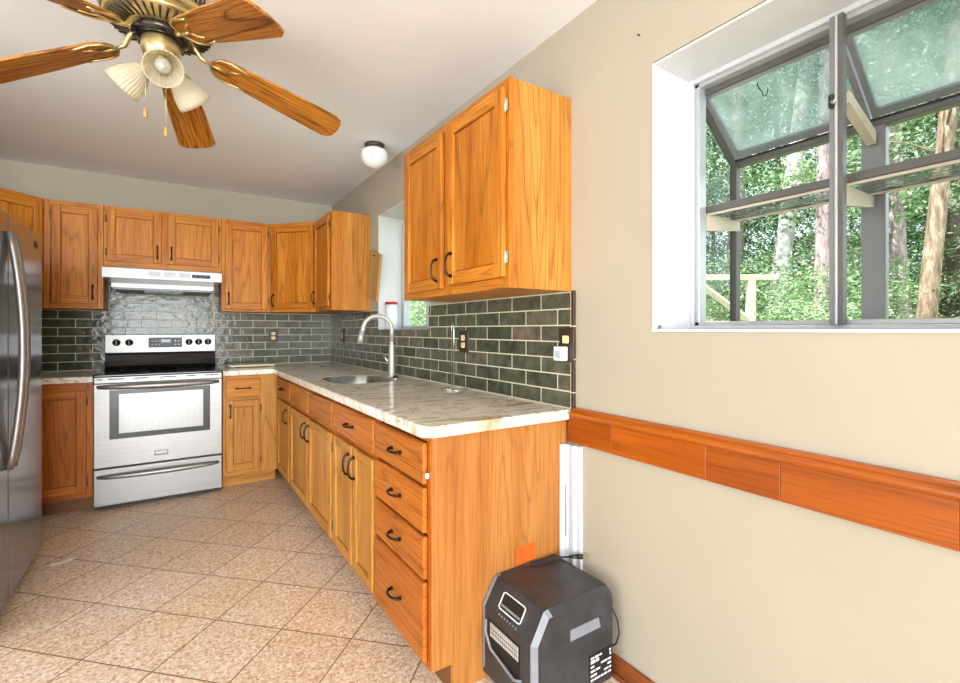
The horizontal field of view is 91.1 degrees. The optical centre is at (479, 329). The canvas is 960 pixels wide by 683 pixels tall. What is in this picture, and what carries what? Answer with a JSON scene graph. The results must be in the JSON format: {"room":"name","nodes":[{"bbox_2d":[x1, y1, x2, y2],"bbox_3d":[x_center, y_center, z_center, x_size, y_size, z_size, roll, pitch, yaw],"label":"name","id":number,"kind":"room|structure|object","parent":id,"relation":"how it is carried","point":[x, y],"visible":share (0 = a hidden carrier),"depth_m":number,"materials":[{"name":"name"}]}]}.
{"room":"kitchen","nodes":[
{"label":"kitchen","id":0,"kind":"room"},
{"bbox_2d":[0,159,331,397],"bbox_3d":[-2.610,0.001,4.007,3.010,2.452,0.150,0,0,-33],"label":"wall","id":1,"kind":"structure","parent":0,"point":[42,181],"depth_m":3.85,"materials":[{"name":"paint"}]},
{"bbox_2d":[0,188,46,308],"bbox_3d":[-3.290,-0.534,3.106,0.613,0.762,0.611,0,0,-33],"label":"upper cabinet","id":2,"kind":"object","parent":1,"relation":"attached to","point":[27,209],"visible":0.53,"depth_m":3.16,"materials":[{"name":"brown wood"}]},
{"bbox_2d":[43,198,107,309],"bbox_3d":[-2.968,-0.534,3.468,0.328,0.762,0.359,0,0,-33],"label":"upper cabinet","id":3,"kind":"object","parent":1,"relation":"attached to","point":[73,232],"visible":1,"depth_m":3.35,"materials":[{"name":"brown wood"}]},
{"bbox_2d":[104,205,220,272],"bbox_3d":[-2.512,-0.694,3.765,0.757,0.442,0.359,0,0,-33],"label":"upper cabinet","id":4,"kind":"object","parent":1,"relation":"attached to","point":[139,238],"visible":0.97,"depth_m":3.63,"materials":[{"name":"brown wood"}]},
{"bbox_2d":[102,266,221,295],"bbox_3d":[-2.471,-0.379,3.700,0.739,0.187,0.496,0,0,-33],"label":"range hood","id":5,"kind":"object","parent":4,"relation":"attached to","point":[122,279],"visible":1,"depth_m":3.52,"materials":[{"name":"white metal"}]},
{"bbox_2d":[42,282,330,371],"bbox_3d":[-2.596,-0.073,3.921,2.698,0.800,0.008,0,0,-33],"label":"tile backsplash","id":6,"kind":"structure","parent":1,"relation":"attached to","point":[72,340],"depth_m":3.97,"materials":[{"name":"tile"}]},
{"bbox_2d":[269,329,277,341],"bbox_3d":[-1.913,0.055,4.355,0.075,0.118,0.010,0,0,-33],"label":"wall outlet","id":7,"kind":"object","parent":6,"relation":"attached to","point":[273,333],"visible":1,"depth_m":4.35,"materials":[{"name":"brown plastic"}]},
{"bbox_2d":[218,219,269,312],"bbox_3d":[-2.038,-0.534,4.075,0.373,0.762,0.359,0,0,-33],"label":"upper cabinet","id":8,"kind":"object","parent":1,"relation":"attached to","point":[244,287],"visible":1,"depth_m":3.95,"materials":[{"name":"brown wood"}]},
{"bbox_2d":[269,222,350,313],"bbox_3d":[-1.560,-0.534,4.235,0.618,0.762,0.614,0,0,-33],"label":"upper cabinet","id":9,"kind":"object","parent":1,"relation":"attached to","point":[291,244],"visible":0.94,"depth_m":4.02,"materials":[{"name":"brown wood"}]},
{"bbox_2d":[0,0,596,205],"bbox_3d":[-0.704,-1.325,-1.407,5.740,0.200,11.300,0,0,-33],"label":"ceiling","id":10,"kind":"structure","parent":0,"point":[391,71],"depth_m":2.41,"materials":[{"name":"paint"}]},
{"bbox_2d":[0,0,340,148],"bbox_3d":[-1.123,-0.959,1.723,1.232,0.530,1.257,0,0,-33],"label":"ceiling fan","id":11,"kind":"object","parent":10,"relation":"hanging from","point":[164,30],"visible":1,"depth_m":1.64,"materials":[{"name":"brown wood"}]},
{"bbox_2d":[361,141,387,168],"bbox_3d":[-0.697,-1.145,3.107,0.176,0.157,0.176,0,0,-33],"label":"ceiling light","id":12,"kind":"object","parent":10,"relation":"attached to","point":[374,155],"visible":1,"depth_m":3.05,"materials":[{"name":"white glass"}]},
{"bbox_2d":[0,468,619,682],"bbox_3d":[-0.704,1.287,-1.407,5.740,0.120,11.300,0,0,-33],"label":"floor","id":13,"kind":"structure","parent":0,"point":[240,583],"depth_m":2.11,"materials":[{"name":"tile"}]},
{"bbox_2d":[0,208,41,611],"bbox_3d":[-2.429,0.360,1.991,0.828,1.732,0.916,0,0,-33],"label":"refrigerator","id":14,"kind":"object","parent":13,"relation":"on","point":[20,247],"visible":1,"depth_m":2.09,"materials":[{"name":"metal"}]},
{"bbox_2d":[50,558,73,564],"bbox_3d":[-2.205,1.225,2.487,0.043,0.002,0.099,0,0,21],"label":"paper scrap","id":15,"kind":"object","parent":13,"relation":"on","point":[66,559],"visible":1,"depth_m":2.49,"materials":[{"name":"beige paper"}]},
{"bbox_2d":[42,381,93,515],"bbox_3d":[-2.924,0.789,3.335,0.348,0.874,0.630,0,0,-33],"label":"base cabinet","id":16,"kind":"object","parent":13,"relation":"on","point":[67,408],"visible":0.56,"depth_m":3.11,"materials":[{"name":"brown wood"}]},
{"bbox_2d":[42,370,100,383],"bbox_3d":[-2.920,0.332,3.324,0.354,0.038,0.636,0,0,-33],"label":"countertop","id":17,"kind":"structure","parent":16,"relation":"on","point":[61,377],"depth_m":3.16,"materials":[{"name":"stone"}]},
{"bbox_2d":[92,334,222,509],"bbox_3d":[-2.427,0.632,3.595,0.766,1.190,0.680,0,0,-33],"label":"range","id":18,"kind":"object","parent":13,"relation":"on","point":[157,398],"visible":1,"depth_m":3.40,"materials":[{"name":"metal"}]},
{"bbox_2d":[92,351,222,377],"bbox_3d":[-2.439,0.252,3.614,0.766,0.140,0.635,0,0,-33],"label":"cooktop","id":19,"kind":"object","parent":18,"relation":"in","point":[118,364],"depth_m":3.70,"materials":[{"name":"black glass"}]},
{"bbox_2d":[222,374,276,486],"bbox_3d":[-1.960,0.789,3.944,0.388,0.874,0.664,0,0,-33],"label":"base cabinet","id":20,"kind":"object","parent":13,"relation":"on","point":[249,402],"visible":0.94,"depth_m":3.70,"materials":[{"name":"brown wood"}]},
{"bbox_2d":[277,376,291,487],"bbox_3d":[-1.253,0.789,3.724,0.664,0.874,0.547,0,0,-33],"label":"base cabinet","id":21,"kind":"object","parent":13,"relation":"on","point":[283,385],"visible":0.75,"depth_m":3.51,"materials":[{"name":"brown wood"}]},
{"bbox_2d":[290,382,334,544],"bbox_3d":[-0.814,0.789,3.052,0.664,0.874,1.057,0,0,-33],"label":"base cabinet","id":22,"kind":"object","parent":13,"relation":"on","point":[312,432],"visible":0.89,"depth_m":2.78,"materials":[{"name":"brown wood"}]},
{"bbox_2d":[218,362,570,437],"bbox_3d":[-0.972,0.332,2.980,0.990,0.038,3.342,0,0,-33],"label":"countertop","id":23,"kind":"structure","parent":22,"relation":"on","point":[420,408],"depth_m":2.03,"materials":[{"name":"stone"}]},
{"bbox_2d":[227,362,274,367],"bbox_3d":[-1.977,0.302,4.056,0.345,0.021,0.260,0,0,-33],"label":"serving board","id":24,"kind":"object","parent":23,"relation":"on","point":[232,365],"visible":0.99,"depth_m":3.97,"materials":[{"name":"beige wood"}]},
{"bbox_2d":[322,375,392,383],"bbox_3d":[-0.783,0.418,3.002,0.381,0.208,0.521,0,0,-33],"label":"sink","id":25,"kind":"object","parent":23,"relation":"in","point":[353,379],"visible":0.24,"depth_m":3.23,"materials":[{"name":"metal"}]},
{"bbox_2d":[357,314,394,376],"bbox_3d":[-0.690,0.103,3.110,0.249,0.419,0.131,0,0,-33],"label":"kitchen faucet","id":26,"kind":"object","parent":23,"relation":"on","point":[391,361],"visible":0.94,"depth_m":3.11,"materials":[{"name":"silver metal"}]},
{"bbox_2d":[388,344,394,376],"bbox_3d":[-0.587,0.199,3.131,0.054,0.228,0.054,0,0,-33],"label":"faucet","id":27,"kind":"object","parent":26,"relation":"attached to","point":[391,361],"depth_m":3.11,"materials":[{"name":"silver metal"}]},
{"bbox_2d":[441,323,467,390],"bbox_3d":[-0.134,0.138,2.459,0.145,0.348,0.145,0,0,-33],"label":"paper towel holder","id":28,"kind":"object","parent":23,"relation":"on","point":[451,387],"visible":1,"depth_m":2.45,"materials":[{"name":"silver metal"}]},
{"bbox_2d":[333,401,377,597],"bbox_3d":[-0.357,0.789,2.353,0.664,0.874,0.611,0,0,-33],"label":"base cabinet","id":29,"kind":"object","parent":13,"relation":"on","point":[354,456],"visible":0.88,"depth_m":2.12,"materials":[{"name":"brown wood"}]},
{"bbox_2d":[375,419,567,682],"bbox_3d":[-0.058,0.789,1.896,0.662,0.874,0.479,0,0,-33],"label":"base cabinet","id":30,"kind":"object","parent":13,"relation":"on","point":[453,513],"visible":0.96,"depth_m":1.65,"materials":[{"name":"brown wood"}]},
{"bbox_2d":[516,542,535,564],"bbox_3d":[0.172,0.834,1.757,0.092,0.063,0.001,0,0,-33],"label":"tag","id":31,"kind":"object","parent":30,"relation":"attached to","point":[527,552],"visible":1,"depth_m":1.75,"materials":[{"name":"orange paper"}]},
{"bbox_2d":[483,554,619,682],"bbox_3d":[0.252,1.037,1.639,0.418,0.378,0.281,0,0,-33],"label":"space heater","id":32,"kind":"object","parent":13,"relation":"on","point":[547,619],"visible":1,"depth_m":1.55,"materials":[{"name":"black plastic"}]},
{"bbox_2d":[484,618,521,682],"bbox_3d":[0.072,1.052,1.547,0.015,0.120,0.204,0,0,-33],"label":"vent","id":33,"kind":"object","parent":32,"relation":"attached to","point":[501,647],"depth_m":1.54,"materials":[{"name":"plastic"}]},
{"bbox_2d":[591,648,610,681],"bbox_3d":[0.406,1.124,1.580,0.097,0.078,0.001,0,0,-33],"label":"print","id":34,"kind":"object","parent":32,"relation":"attached to","point":[601,657],"depth_m":1.58,"materials":[{"name":"paper"}]},
{"bbox_2d":[332,0,959,682],"bbox_3d":[1.619,0.001,0.111,0.190,2.452,11.000,0,0,-33],"label":"wall","id":35,"kind":"structure","parent":0,"point":[707,581],"depth_m":1.38,"materials":[{"name":"paint"}]},
{"bbox_2d":[311,210,369,311],"bbox_3d":[-1.157,-0.534,3.856,0.359,0.762,0.467,0,0,-33],"label":"upper cabinet","id":36,"kind":"object","parent":35,"relation":"attached to","point":[341,239],"visible":1,"depth_m":3.69,"materials":[{"name":"brown wood"}]},
{"bbox_2d":[367,250,381,301],"bbox_3d":[-0.819,-0.420,3.637,0.034,0.421,0.283,0,0,-33],"label":"cutting board","id":37,"kind":"object","parent":35,"relation":"hanging from","point":[375,259],"visible":1,"depth_m":3.61,"materials":[{"name":"brown wood"}]},
{"bbox_2d":[378,201,429,329],"bbox_3d":[-0.438,-0.433,3.309,0.256,0.890,0.894,0,0,-33],"label":"window","id":38,"kind":"structure","parent":35,"relation":"in","point":[391,221],"depth_m":3.65,"materials":[{"name":"white paint"}]},
{"bbox_2d":[385,302,397,328],"bbox_3d":[-0.675,-0.107,3.587,0.096,0.210,0.096,0,0,-33],"label":"plastic tub","id":39,"kind":"object","parent":38,"relation":"on","point":[390,307],"visible":0.72,"depth_m":3.55,"materials":[{"name":"white plastic"}]},
{"bbox_2d":[331,291,570,408],"bbox_3d":[-0.553,0.080,3.253,0.008,0.464,3.344,0,0,-33],"label":"tile backsplash","id":40,"kind":"structure","parent":35,"relation":"attached to","point":[513,340],"depth_m":2.36,"materials":[{"name":"tile"}]},
{"bbox_2d":[341,329,343,341],"bbox_3d":[-1.265,0.052,4.324,0.010,0.118,0.075,0,0,-33],"label":"light switch","id":41,"kind":"object","parent":40,"relation":"attached to","point":[342,330],"visible":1,"depth_m":4.32,"materials":[{"name":"grey plastic"}]},
{"bbox_2d":[459,330,468,352],"bbox_3d":[-0.089,0.062,2.524,0.010,0.118,0.100,0,0,-33],"label":"wall outlet","id":42,"kind":"object","parent":40,"relation":"attached to","point":[463,334],"visible":1,"depth_m":2.52,"materials":[{"name":"brown plastic"}]},
{"bbox_2d":[559,328,573,361],"bbox_3d":[0.341,0.059,1.861,0.010,0.135,0.082,0,0,-33],"label":"wall outlet","id":43,"kind":"object","parent":40,"relation":"attached to","point":[566,335],"visible":0.89,"depth_m":1.85,"materials":[{"name":"brown plastic"}]},
{"bbox_2d":[554,346,567,360],"bbox_3d":[0.317,0.094,1.859,0.032,0.056,0.054,0,0,-33],"label":"night light","id":44,"kind":"object","parent":43,"relation":"attached to","point":[560,353],"visible":1,"depth_m":1.84,"materials":[{"name":"white plastic"}]},
{"bbox_2d":[562,336,568,342],"bbox_3d":[0.338,0.038,1.860,0.003,0.030,0.033,0,0,-33],"label":"socket","id":45,"kind":"object","parent":43,"relation":"attached to","point":[565,339],"depth_m":1.86,"materials":[{"name":"beige plastic"}]},
{"bbox_2d":[404,76,570,301],"bbox_3d":[-0.042,-0.534,2.149,0.359,0.762,0.921,0,0,-33],"label":"upper cabinet","id":46,"kind":"object","parent":35,"relation":"attached to","point":[487,194],"visible":1,"depth_m":1.83,"materials":[{"name":"brown wood"}]},
{"bbox_2d":[559,443,582,569],"bbox_3d":[0.353,0.800,1.828,0.050,0.702,0.077,0,0,-33],"label":"trim","id":47,"kind":"structure","parent":35,"relation":"attached to","point":[570,455],"depth_m":1.82,"materials":[{"name":"plastic"}]},
{"bbox_2d":[571,290,575,409],"bbox_3d":[0.365,0.079,1.844,0.012,0.466,0.019,0,0,-33],"label":"trim","id":48,"kind":"structure","parent":35,"relation":"attached to","point":[573,293],"depth_m":1.84,"materials":[{"name":"brown wood"}]},
{"bbox_2d":[611,652,654,682],"bbox_3d":[2.449,1.190,-1.354,0.022,0.075,7.640,0,0,-33],"label":"baseboard","id":49,"kind":"structure","parent":35,"relation":"attached to","point":[622,671],"depth_m":1.62,"materials":[{"name":"brown wood"}]},
{"bbox_2d":[568,407,959,551],"bbox_3d":[2.440,0.371,-1.350,0.034,0.137,7.656,0,0,-33],"label":"trim","id":50,"kind":"structure","parent":35,"relation":"attached to","point":[917,506],"depth_m":1.17,"materials":[{"name":"brown wood"}]},
{"bbox_2d":[651,0,959,332],"bbox_3d":[1.027,-0.422,1.299,0.510,0.901,0.926,0,0,-33],"label":"window","id":51,"kind":"structure","parent":35,"relation":"in","point":[773,35],"depth_m":1.44,"materials":[{"name":"white paint"}]},
{"bbox_2d":[706,148,959,230],"bbox_3d":[1.118,-0.391,1.359,0.220,0.085,0.870,0,0,-33],"label":"shelf","id":52,"kind":"object","parent":51,"relation":"attached to","point":[855,197],"visible":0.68,"depth_m":1.38,"materials":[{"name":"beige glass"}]},
{"bbox_2d":[847,91,875,145],"bbox_3d":[1.108,-0.616,1.377,0.196,0.105,0.024,0,0,-33],"label":"support","id":53,"kind":"object","parent":51,"relation":"attached to","point":[856,115],"visible":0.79,"depth_m":1.37,"materials":[{"name":"beige paint"}]},
{"label":"outside","id":54,"kind":"structure","parent":0,"visible":0},
{"bbox_2d":[707,268,959,319],"bbox_3d":[8.450,-0.754,12.337,24.000,3.918,30.000,0,0,-33],"label":"ground","id":55,"kind":"structure","parent":54,"point":[914,306],"depth_m":8.56,"materials":[{"name":"green plant"}]},
{"bbox_2d":[410,301,425,325],"bbox_3d":[-1.095,0.049,11.325,4.521,2.178,4.294,0,0,16],"label":"bush","id":56,"kind":"object","parent":55,"relation":"on","point":[424,304],"visible":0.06,"depth_m":11.20,"materials":[{"name":"green plant"}]},
{"bbox_2d":[410,301,425,325],"bbox_3d":[-1.021,0.012,11.970,4.289,2.176,4.516,0,0,-4],"label":"bush","id":57,"kind":"object","parent":55,"relation":"on","point":[416,301],"visible":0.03,"depth_m":11.52,"materials":[{"name":"green plant"}]},
{"bbox_2d":[410,303,425,324],"bbox_3d":[-0.816,-0.026,12.625,4.004,2.077,3.688,0,0,-12],"label":"bush","id":58,"kind":"object","parent":55,"relation":"on","point":[421,303],"visible":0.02,"depth_m":11.86,"materials":[{"name":"green plant"}]},
{"bbox_2d":[410,301,425,324],"bbox_3d":[-0.150,0.173,8.600,4.043,2.096,3.723,0,0,-16],"label":"bush","id":59,"kind":"object","parent":55,"relation":"on","point":[414,301],"visible":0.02,"depth_m":8.94,"materials":[{"name":"green plant"}]},
{"bbox_2d":[410,301,425,325],"bbox_3d":[-1.474,-3.998,13.232,5.937,9.467,6.390,0,0,-43],"label":"tree","id":60,"kind":"object","parent":55,"relation":"on","point":[411,301],"visible":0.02,"depth_m":12.94,"materials":[{"name":"green plant"}]},
{"bbox_2d":[706,292,720,320],"bbox_3d":[3.961,-0.359,9.902,3.374,1.711,3.552,0,0,-15],"label":"bush","id":61,"kind":"object","parent":55,"relation":"on","point":[717,292],"visible":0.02,"depth_m":9.46,"materials":[{"name":"green plant"}]},
{"bbox_2d":[706,97,733,300],"bbox_3d":[2.469,-2.833,8.329,3.548,7.188,3.954,0,0,15],"label":"tree","id":62,"kind":"object","parent":55,"relation":"on","point":[733,97],"visible":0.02,"depth_m":7.21,"materials":[{"name":"green plant"}]},
{"bbox_2d":[706,291,768,320],"bbox_3d":[3.764,-0.003,7.932,2.554,1.296,2.689,0,0,10],"label":"bush","id":63,"kind":"object","parent":55,"relation":"on","point":[709,301],"visible":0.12,"depth_m":7.73,"materials":[{"name":"green plant"}]},
{"bbox_2d":[706,90,774,270],"bbox_3d":[7.476,-5.734,17.558,6.970,10.119,6.476,0,0,-16],"label":"tree","id":64,"kind":"object","parent":55,"relation":"on","point":[730,90],"visible":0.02,"depth_m":16.68,"materials":[{"name":"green plant"}]},
{"bbox_2d":[706,73,775,273],"bbox_3d":[4.936,-4.920,12.562,6.065,9.670,5.635,0,0,27],"label":"tree","id":65,"kind":"object","parent":55,"relation":"on","point":[713,139],"visible":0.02,"depth_m":11.37,"materials":[{"name":"green plant"}]},
{"bbox_2d":[706,274,776,321],"bbox_3d":[2.874,0.062,6.007,1.992,1.530,0.090,0,0,0],"label":"deck railing","id":66,"kind":"object","parent":55,"relation":"on","point":[750,280],"visible":0.27,"depth_m":5.97,"materials":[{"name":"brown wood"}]},
{"bbox_2d":[706,84,789,299],"bbox_3d":[8.088,-5.642,16.465,4.522,9.484,5.038,0,0,11],"label":"tree","id":67,"kind":"object","parent":55,"relation":"on","point":[712,236],"visible":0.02,"depth_m":16.21,"materials":[{"name":"green plant"}]},
{"bbox_2d":[706,251,795,319],"bbox_3d":[5.344,-0.700,10.352,3.637,2.048,3.949,0,0,42],"label":"bush","id":68,"kind":"object","parent":55,"relation":"on","point":[715,251],"visible":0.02,"depth_m":10.44,"materials":[{"name":"green plant"}]},
{"bbox_2d":[706,254,798,310],"bbox_3d":[6.391,-0.919,12.120,3.804,1.930,4.005,0,0,10],"label":"bush","id":69,"kind":"object","parent":55,"relation":"on","point":[746,254],"visible":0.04,"depth_m":11.89,"materials":[{"name":"green plant"}]},
{"bbox_2d":[706,63,805,269],"bbox_3d":[4.875,-4.936,11.796,5.877,9.784,5.461,0,0,-36],"label":"tree","id":70,"kind":"object","parent":55,"relation":"on","point":[764,118],"visible":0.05,"depth_m":11.15,"materials":[{"name":"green plant"}]},
{"bbox_2d":[706,252,810,320],"bbox_3d":[4.605,-0.391,8.595,4.035,1.944,3.832,0,0,-22],"label":"bush","id":71,"kind":"object","parent":55,"relation":"on","point":[762,311],"visible":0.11,"depth_m":7.91,"materials":[{"name":"green plant"}]},
{"bbox_2d":[706,83,815,271],"bbox_3d":[5.068,-5.843,14.112,7.070,11.119,6.664,0,0,-11],"label":"tree","id":72,"kind":"object","parent":55,"relation":"on","point":[763,83],"visible":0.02,"depth_m":13.04,"materials":[{"name":"green plant"}]},
{"bbox_2d":[706,87,817,307],"bbox_3d":[8.509,-4.680,15.497,6.337,9.588,6.790,0,0,-33],"label":"tree","id":73,"kind":"object","parent":55,"relation":"on","point":[778,87],"visible":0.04,"depth_m":14.49,"materials":[{"name":"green plant"}]},
{"bbox_2d":[706,75,860,313],"bbox_3d":[7.127,-4.252,13.247,6.570,10.313,6.105,0,0,25],"label":"tree","id":74,"kind":"object","parent":55,"relation":"on","point":[783,120],"visible":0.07,"depth_m":12.18,"materials":[{"name":"green plant"}]},
{"bbox_2d":[708,259,860,319],"bbox_3d":[6.394,-0.577,8.986,3.108,1.612,2.863,0,0,-17],"label":"bush","id":75,"kind":"object","parent":55,"relation":"on","point":[795,259],"visible":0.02,"depth_m":9.05,"materials":[{"name":"green plant"}]},
{"bbox_2d":[709,63,860,288],"bbox_3d":[10.324,-5.366,16.112,5.995,10.194,5.570,0,0,-20],"label":"tree","id":76,"kind":"object","parent":55,"relation":"on","point":[796,63],"visible":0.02,"depth_m":15.85,"materials":[{"name":"green plant"}]},
{"bbox_2d":[765,54,815,320],"bbox_3d":[5.584,-5.470,7.983,3.991,11.545,4.234,0,0,42],"label":"tree","id":77,"kind":"object","parent":55,"relation":"on","point":[785,236],"visible":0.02,"depth_m":7.91,"materials":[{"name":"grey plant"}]},
{"bbox_2d":[706,238,901,320],"bbox_3d":[4.637,-0.461,7.941,4.331,2.246,3.989,0,0,-38],"label":"bush","id":78,"kind":"object","parent":55,"relation":"on","point":[766,248],"visible":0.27,"depth_m":7.66,"materials":[{"name":"green plant"}]},
{"bbox_2d":[743,287,891,320],"bbox_3d":[4.527,0.014,6.624,2.592,1.249,2.462,0,0,-20],"label":"bush","id":79,"kind":"object","parent":55,"relation":"on","point":[817,306],"visible":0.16,"depth_m":6.50,"materials":[{"name":"green plant"}]},
{"bbox_2d":[706,37,930,265],"bbox_3d":[8.372,-5.682,13.314,6.290,10.100,5.844,0,0,9],"label":"tree","id":80,"kind":"object","parent":55,"relation":"on","point":[776,124],"visible":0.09,"depth_m":13.11,"materials":[{"name":"green plant"}]},
{"bbox_2d":[812,48,828,319],"bbox_3d":[5.080,-5.327,7.089,4.267,11.370,3.964,0,0,-20],"label":"tree","id":81,"kind":"object","parent":55,"relation":"on","point":[822,223],"visible":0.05,"depth_m":6.93,"materials":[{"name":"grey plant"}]},
{"bbox_2d":[715,14,935,289],"bbox_3d":[10.704,-5.605,13.700,6.835,9.923,6.351,0,0,-18],"label":"tree","id":82,"kind":"object","parent":55,"relation":"on","point":[907,14],"visible":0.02,"depth_m":13.59,"materials":[{"name":"green plant"}]},
{"bbox_2d":[715,239,939,317],"bbox_3d":[6.453,-0.743,9.254,4.239,2.042,4.026,0,0,44],"label":"bush","id":83,"kind":"object","parent":55,"relation":"on","point":[809,257],"visible":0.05,"depth_m":9.05,"materials":[{"name":"green plant"}]},
{"bbox_2d":[706,39,957,320],"bbox_3d":[4.946,-3.953,8.731,5.391,11.282,5.802,0,0,40],"label":"tree","id":84,"kind":"object","parent":55,"relation":"on","point":[743,240],"visible":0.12,"depth_m":8.59,"materials":[{"name":"green plant"}]},
{"bbox_2d":[706,250,957,320],"bbox_3d":[4.473,-0.196,6.604,3.628,1.881,3.341,0,0,6],"label":"bush","id":85,"kind":"object","parent":55,"relation":"on","point":[824,264],"visible":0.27,"depth_m":6.49,"materials":[{"name":"green plant"}]},
{"bbox_2d":[706,14,959,288],"bbox_3d":[6.196,-4.427,8.153,5.107,9.110,4.614,0,0,-33],"label":"tree","id":86,"kind":"object","parent":55,"relation":"on","point":[804,165],"visible":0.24,"depth_m":7.68,"materials":[{"name":"green plant"}]},
{"bbox_2d":[754,235,918,298],"bbox_3d":[8.693,-1.264,11.517,4.483,2.160,4.258,0,0,-16],"label":"bush","id":87,"kind":"object","parent":55,"relation":"on","point":[803,235],"visible":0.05,"depth_m":11.38,"materials":[{"name":"green plant"}]},
{"bbox_2d":[749,23,933,258],"bbox_3d":[11.000,-6.074,12.911,6.138,10.322,6.606,0,0,-41],"label":"tree","id":88,"kind":"object","parent":55,"relation":"on","point":[912,234],"visible":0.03,"depth_m":12.68,"materials":[{"name":"green plant"}]},
{"bbox_2d":[773,277,913,319],"bbox_3d":[5.673,-0.204,7.446,2.599,1.252,2.468,0,0,28],"label":"bush","id":89,"kind":"object","parent":55,"relation":"on","point":[848,277],"visible":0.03,"depth_m":7.15,"materials":[{"name":"green plant"}]},
{"bbox_2d":[747,2,959,318],"bbox_3d":[6.939,-4.820,7.791,5.236,9.849,5.555,0,0,2],"label":"tree","id":90,"kind":"object","parent":55,"relation":"on","point":[897,243],"visible":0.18,"depth_m":7.45,"materials":[{"name":"green plant"}]},
{"bbox_2d":[761,252,954,320],"bbox_3d":[5.827,-0.358,7.642,2.879,1.621,3.126,0,0,-18],"label":"bush","id":91,"kind":"object","parent":55,"relation":"on","point":[897,269],"visible":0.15,"depth_m":7.05,"materials":[{"name":"green plant"}]},
{"bbox_2d":[758,2,959,299],"bbox_3d":[8.392,-4.713,8.238,6.134,9.524,5.505,0,0,-39],"label":"tree","id":92,"kind":"object","parent":55,"relation":"on","point":[916,194],"visible":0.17,"depth_m":7.76,"materials":[{"name":"green plant"}]},
{"bbox_2d":[762,0,959,263],"bbox_3d":[8.700,-4.639,9.012,5.451,8.654,5.065,0,0,-27],"label":"tree","id":93,"kind":"object","parent":55,"relation":"on","point":[907,90],"visible":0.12,"depth_m":8.98,"materials":[{"name":"green plant"}]},
{"bbox_2d":[800,20,934,268],"bbox_3d":[12.645,-5.535,14.225,4.739,8.684,5.280,0,0,-12],"label":"tree","id":94,"kind":"object","parent":55,"relation":"on","point":[906,20],"visible":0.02,"depth_m":13.72,"materials":[{"name":"green plant"}]},
{"bbox_2d":[847,89,935,281],"bbox_3d":[12.649,-5.080,14.114,5.110,10.795,4.586,0,0,42],"label":"tree","id":95,"kind":"object","parent":55,"relation":"on","point":[878,89],"visible":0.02,"depth_m":14.25,"materials":[{"name":"green plant"}]},
{"bbox_2d":[850,23,934,234],"bbox_3d":[11.964,-6.448,10.840,6.618,11.055,7.122,0,0,41],"label":"tree","id":96,"kind":"object","parent":55,"relation":"on","point":[900,23],"visible":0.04,"depth_m":11.38,"materials":[{"name":"green plant"}]},
{"bbox_2d":[858,13,935,224],"bbox_3d":[12.596,-5.965,11.624,5.691,9.822,5.108,0,0,40],"label":"tree","id":97,"kind":"object","parent":55,"relation":"on","point":[914,13],"visible":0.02,"depth_m":11.96,"materials":[{"name":"green plant"}]},
{"bbox_2d":[859,40,935,231],"bbox_3d":[12.498,-6.096,12.063,5.771,9.980,6.211,0,0,-28],"label":"tree","id":98,"kind":"object","parent":55,"relation":"on","point":[867,40],"visible":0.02,"depth_m":12.25,"materials":[{"name":"green plant"}]},
{"bbox_2d":[847,243,954,315],"bbox_3d":[7.971,-0.780,9.004,3.440,1.658,3.268,0,0,-45],"label":"bush","id":99,"kind":"object","parent":55,"relation":"on","point":[915,243],"visible":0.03,"depth_m":8.70,"materials":[{"name":"green plant"}]},
{"bbox_2d":[847,14,959,288],"bbox_3d":[11.808,-4.906,11.485,4.920,9.577,5.482,0,0,-39],"label":"tree","id":100,"kind":"object","parent":55,"relation":"on","point":[905,14],"visible":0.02,"depth_m":12.16,"materials":[{"name":"green plant"}]},
{"bbox_2d":[858,0,959,315],"bbox_3d":[7.952,-5.986,7.899,4.612,11.701,5.100,0,0,-33],"label":"tree","id":101,"kind":"object","parent":55,"relation":"on","point":[951,265],"visible":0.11,"depth_m":7.95,"materials":[{"name":"green plant"}]},
{"bbox_2d":[859,0,959,317],"bbox_3d":[5.875,-4.806,5.902,3.964,10.382,4.267,0,0,-44],"label":"tree","id":102,"kind":"object","parent":55,"relation":"on","point":[934,239],"visible":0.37,"depth_m":5.93,"materials":[{"name":"brown plant"}]},
{"bbox_2d":[863,5,959,247],"bbox_3d":[9.234,-5.107,8.319,4.693,9.522,5.229,0,0,-16],"label":"tree","id":103,"kind":"object","parent":55,"relation":"on","point":[928,5],"visible":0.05,"depth_m":9.10,"materials":[{"name":"green plant"}]},
{"bbox_2d":[908,256,940,309],"bbox_3d":[8.767,-0.804,9.150,2.783,1.341,2.644,0,0,-21],"label":"bush","id":104,"kind":"object","parent":55,"relation":"on","point":[908,256],"visible":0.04,"depth_m":9.11,"materials":[{"name":"green plant"}]},
{"bbox_2d":[907,227,959,312],"bbox_3d":[8.566,-0.879,7.647,4.037,2.048,4.251,0,0,44],"label":"bush","id":105,"kind":"object","parent":55,"relation":"on","point":[957,281],"visible":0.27,"depth_m":7.81,"materials":[{"name":"green plant"}]},
{"bbox_2d":[909,219,959,306],"bbox_3d":[8.832,-0.902,7.299,3.657,2.059,3.970,0,0,32],"label":"bush","id":106,"kind":"object","parent":55,"relation":"on","point":[958,239],"visible":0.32,"depth_m":7.58,"materials":[{"name":"green plant"}]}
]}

